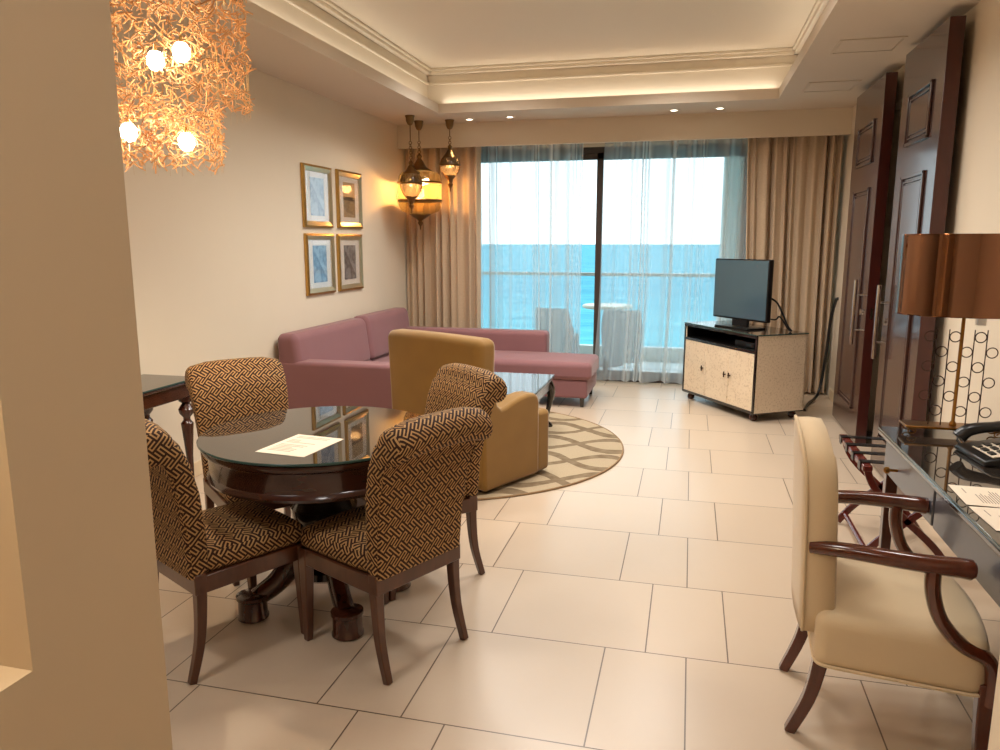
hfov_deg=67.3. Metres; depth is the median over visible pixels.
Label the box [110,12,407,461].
wall
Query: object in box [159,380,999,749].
floor
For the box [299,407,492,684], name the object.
dining chair
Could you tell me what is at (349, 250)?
print
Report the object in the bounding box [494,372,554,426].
coffee table
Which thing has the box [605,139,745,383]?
sheer curtain
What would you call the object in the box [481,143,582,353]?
sheer curtain
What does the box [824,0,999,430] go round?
wall
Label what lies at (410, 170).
lantern pendant
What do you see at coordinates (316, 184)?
print
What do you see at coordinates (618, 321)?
balcony chair
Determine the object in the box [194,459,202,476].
baseboard
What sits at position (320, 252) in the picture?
print
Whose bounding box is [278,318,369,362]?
cushion
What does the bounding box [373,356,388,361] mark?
seat cushion
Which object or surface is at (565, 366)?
cushion
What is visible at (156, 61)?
chandelier
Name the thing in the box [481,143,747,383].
window
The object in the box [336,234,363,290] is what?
picture frame
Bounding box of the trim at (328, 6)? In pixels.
[284,0,828,85]
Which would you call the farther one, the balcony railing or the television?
the balcony railing
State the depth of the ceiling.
6.13 m
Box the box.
[735,339,754,348]
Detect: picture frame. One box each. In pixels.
[300,162,333,227]
[303,233,335,295]
[335,169,362,228]
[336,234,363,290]
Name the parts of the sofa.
arm, frame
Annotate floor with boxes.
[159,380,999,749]
[599,359,682,372]
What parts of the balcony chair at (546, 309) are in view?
seat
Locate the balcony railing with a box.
[481,271,714,361]
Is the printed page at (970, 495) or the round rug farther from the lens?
the round rug
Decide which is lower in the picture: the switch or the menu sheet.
the menu sheet
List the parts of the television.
casing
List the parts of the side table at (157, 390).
leg, glass, table frame, leg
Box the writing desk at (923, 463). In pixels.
[878,426,999,606]
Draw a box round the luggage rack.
[838,434,944,555]
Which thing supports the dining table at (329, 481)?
on the floor at (645, 602)
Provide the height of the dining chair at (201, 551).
0.969 m
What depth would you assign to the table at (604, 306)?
9.54 m
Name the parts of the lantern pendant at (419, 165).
chain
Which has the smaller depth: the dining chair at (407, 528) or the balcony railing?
the dining chair at (407, 528)
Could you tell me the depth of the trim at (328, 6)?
6.86 m
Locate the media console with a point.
(768, 378)
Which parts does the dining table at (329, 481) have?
leg, glass, leg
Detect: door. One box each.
[832,72,897,443]
[870,15,966,494]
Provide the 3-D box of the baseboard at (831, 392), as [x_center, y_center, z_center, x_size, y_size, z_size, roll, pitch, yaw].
[2.479,0.768,4.262,0.015,0.100,6.910,3,10,14]
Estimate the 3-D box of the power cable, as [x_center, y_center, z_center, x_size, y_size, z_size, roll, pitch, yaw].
[3.045,-0.215,7.203,0.104,1.021,0.764,8,13,39]
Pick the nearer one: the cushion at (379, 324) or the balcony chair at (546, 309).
the cushion at (379, 324)
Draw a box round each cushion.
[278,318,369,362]
[354,307,408,359]
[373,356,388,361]
[388,350,598,379]
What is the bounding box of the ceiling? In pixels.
[109,0,980,124]
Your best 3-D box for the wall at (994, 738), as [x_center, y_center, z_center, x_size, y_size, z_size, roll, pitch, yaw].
[0.837,0.230,-0.440,0.985,2.800,2.690,3,10,14]
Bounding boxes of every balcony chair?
[537,307,576,352]
[601,310,641,370]
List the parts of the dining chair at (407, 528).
leg, seat, leg, seat rail, leg, backrest, leg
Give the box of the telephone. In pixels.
[953,421,999,466]
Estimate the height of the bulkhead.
0.245 m
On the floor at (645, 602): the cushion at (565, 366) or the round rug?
the round rug
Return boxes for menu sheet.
[255,434,342,456]
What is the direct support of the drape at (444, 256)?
hanging from the track
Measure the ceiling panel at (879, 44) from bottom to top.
0.007 m
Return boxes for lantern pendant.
[397,120,441,229]
[399,115,422,212]
[439,119,460,191]
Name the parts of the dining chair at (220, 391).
leg, seat, leg, backrest, seat rail, leg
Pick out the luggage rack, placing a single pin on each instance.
(854, 454)
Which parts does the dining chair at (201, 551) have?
backrest, leg, seat rail, leg, seat, leg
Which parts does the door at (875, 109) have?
raised panel, panel moulding, handle, raised panel, panel moulding, latch plate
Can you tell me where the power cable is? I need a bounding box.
[803,297,838,410]
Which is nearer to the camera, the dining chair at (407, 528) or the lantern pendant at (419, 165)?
the dining chair at (407, 528)
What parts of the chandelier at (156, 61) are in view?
bulb, bulb, bulb, bulb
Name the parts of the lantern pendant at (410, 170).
chain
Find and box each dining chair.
[145,419,303,684]
[185,357,290,585]
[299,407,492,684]
[357,363,506,600]
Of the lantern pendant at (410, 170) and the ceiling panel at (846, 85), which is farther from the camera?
the lantern pendant at (410, 170)
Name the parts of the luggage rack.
rail, leg, leg, leg, leg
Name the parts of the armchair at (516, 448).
backrest, arm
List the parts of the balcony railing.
rail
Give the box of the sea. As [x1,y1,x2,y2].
[481,244,719,346]
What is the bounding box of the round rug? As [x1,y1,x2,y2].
[477,411,623,500]
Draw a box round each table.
[141,374,194,477]
[196,406,420,641]
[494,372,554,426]
[582,303,631,366]
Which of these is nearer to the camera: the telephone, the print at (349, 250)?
the telephone
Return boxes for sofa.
[278,307,598,408]
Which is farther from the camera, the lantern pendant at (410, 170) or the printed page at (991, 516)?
the lantern pendant at (410, 170)
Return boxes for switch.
[975,319,986,325]
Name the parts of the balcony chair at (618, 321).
leg, seat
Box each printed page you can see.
[948,485,999,507]
[968,506,999,530]
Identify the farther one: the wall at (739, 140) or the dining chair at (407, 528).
the wall at (739, 140)
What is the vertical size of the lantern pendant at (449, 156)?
0.733 m
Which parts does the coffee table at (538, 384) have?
glass, table frame, leg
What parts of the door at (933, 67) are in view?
handle, panel moulding, raised panel, raised panel, panel moulding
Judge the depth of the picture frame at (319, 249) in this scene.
6.58 m
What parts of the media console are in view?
door, door, door, glass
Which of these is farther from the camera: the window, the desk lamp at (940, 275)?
the window
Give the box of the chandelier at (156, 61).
[109,0,256,176]
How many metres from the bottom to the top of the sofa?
0.850 m
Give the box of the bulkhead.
[397,107,852,148]
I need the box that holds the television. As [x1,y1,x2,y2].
[713,258,791,331]
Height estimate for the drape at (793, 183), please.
2.640 m
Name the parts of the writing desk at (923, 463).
leg, knob, drawer, glass, drawer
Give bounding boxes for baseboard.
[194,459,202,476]
[829,389,833,401]
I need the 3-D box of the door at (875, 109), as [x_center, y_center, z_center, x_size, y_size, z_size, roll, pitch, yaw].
[2.875,-0.897,6.054,0.147,2.725,0.992,3,10,14]
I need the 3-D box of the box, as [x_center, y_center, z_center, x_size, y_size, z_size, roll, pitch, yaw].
[2.271,-0.280,6.747,0.182,0.050,0.280,-3,11,-18]
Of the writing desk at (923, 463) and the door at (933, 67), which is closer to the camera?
the writing desk at (923, 463)
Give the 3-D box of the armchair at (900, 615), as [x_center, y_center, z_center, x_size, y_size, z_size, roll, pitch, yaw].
[1.230,0.643,2.432,0.586,0.995,0.620,3,11,17]
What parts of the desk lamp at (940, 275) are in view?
lamp shade, plate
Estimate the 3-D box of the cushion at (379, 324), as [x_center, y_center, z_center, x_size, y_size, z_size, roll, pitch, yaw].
[-1.193,-0.439,7.726,0.218,0.430,1.100,3,10,14]
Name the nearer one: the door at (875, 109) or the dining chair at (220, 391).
the dining chair at (220, 391)
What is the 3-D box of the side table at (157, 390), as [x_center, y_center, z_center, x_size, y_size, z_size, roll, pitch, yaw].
[-2.104,0.480,3.974,0.380,0.768,1.180,3,10,14]
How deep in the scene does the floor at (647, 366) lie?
9.54 m
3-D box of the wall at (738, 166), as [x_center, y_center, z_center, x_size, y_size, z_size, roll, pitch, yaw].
[2.993,-1.371,9.004,0.640,2.700,1.880,3,10,14]
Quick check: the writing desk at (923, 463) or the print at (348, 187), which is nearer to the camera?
the writing desk at (923, 463)
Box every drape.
[405,147,480,327]
[746,135,843,392]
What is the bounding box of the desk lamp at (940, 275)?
[895,233,999,437]
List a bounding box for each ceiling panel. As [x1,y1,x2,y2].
[802,80,861,92]
[830,36,907,53]
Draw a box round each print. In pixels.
[309,177,324,215]
[313,245,327,282]
[343,182,354,217]
[344,245,355,279]
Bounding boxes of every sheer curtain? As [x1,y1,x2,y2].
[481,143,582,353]
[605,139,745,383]
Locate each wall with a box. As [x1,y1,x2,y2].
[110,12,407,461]
[481,138,747,150]
[716,156,743,320]
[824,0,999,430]
[988,657,999,749]
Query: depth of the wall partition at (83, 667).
0.94 m
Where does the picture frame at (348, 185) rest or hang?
attached to the wall at (218, 260)
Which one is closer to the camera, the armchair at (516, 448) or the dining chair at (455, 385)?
the dining chair at (455, 385)
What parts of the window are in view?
sash, sash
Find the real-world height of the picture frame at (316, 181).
0.524 m
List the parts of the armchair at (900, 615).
leg, leg, backrest, arm, arm, seat, leg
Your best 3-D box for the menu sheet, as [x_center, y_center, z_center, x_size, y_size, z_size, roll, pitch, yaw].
[-0.776,0.273,2.928,0.216,0.002,0.276,4,11,20]
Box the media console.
[682,320,808,420]
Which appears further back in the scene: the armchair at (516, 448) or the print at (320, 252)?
the print at (320, 252)
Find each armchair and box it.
[388,329,548,491]
[779,414,998,749]
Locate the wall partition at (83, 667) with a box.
[0,0,172,749]
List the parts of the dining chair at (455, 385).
leg, seat rail, backrest, leg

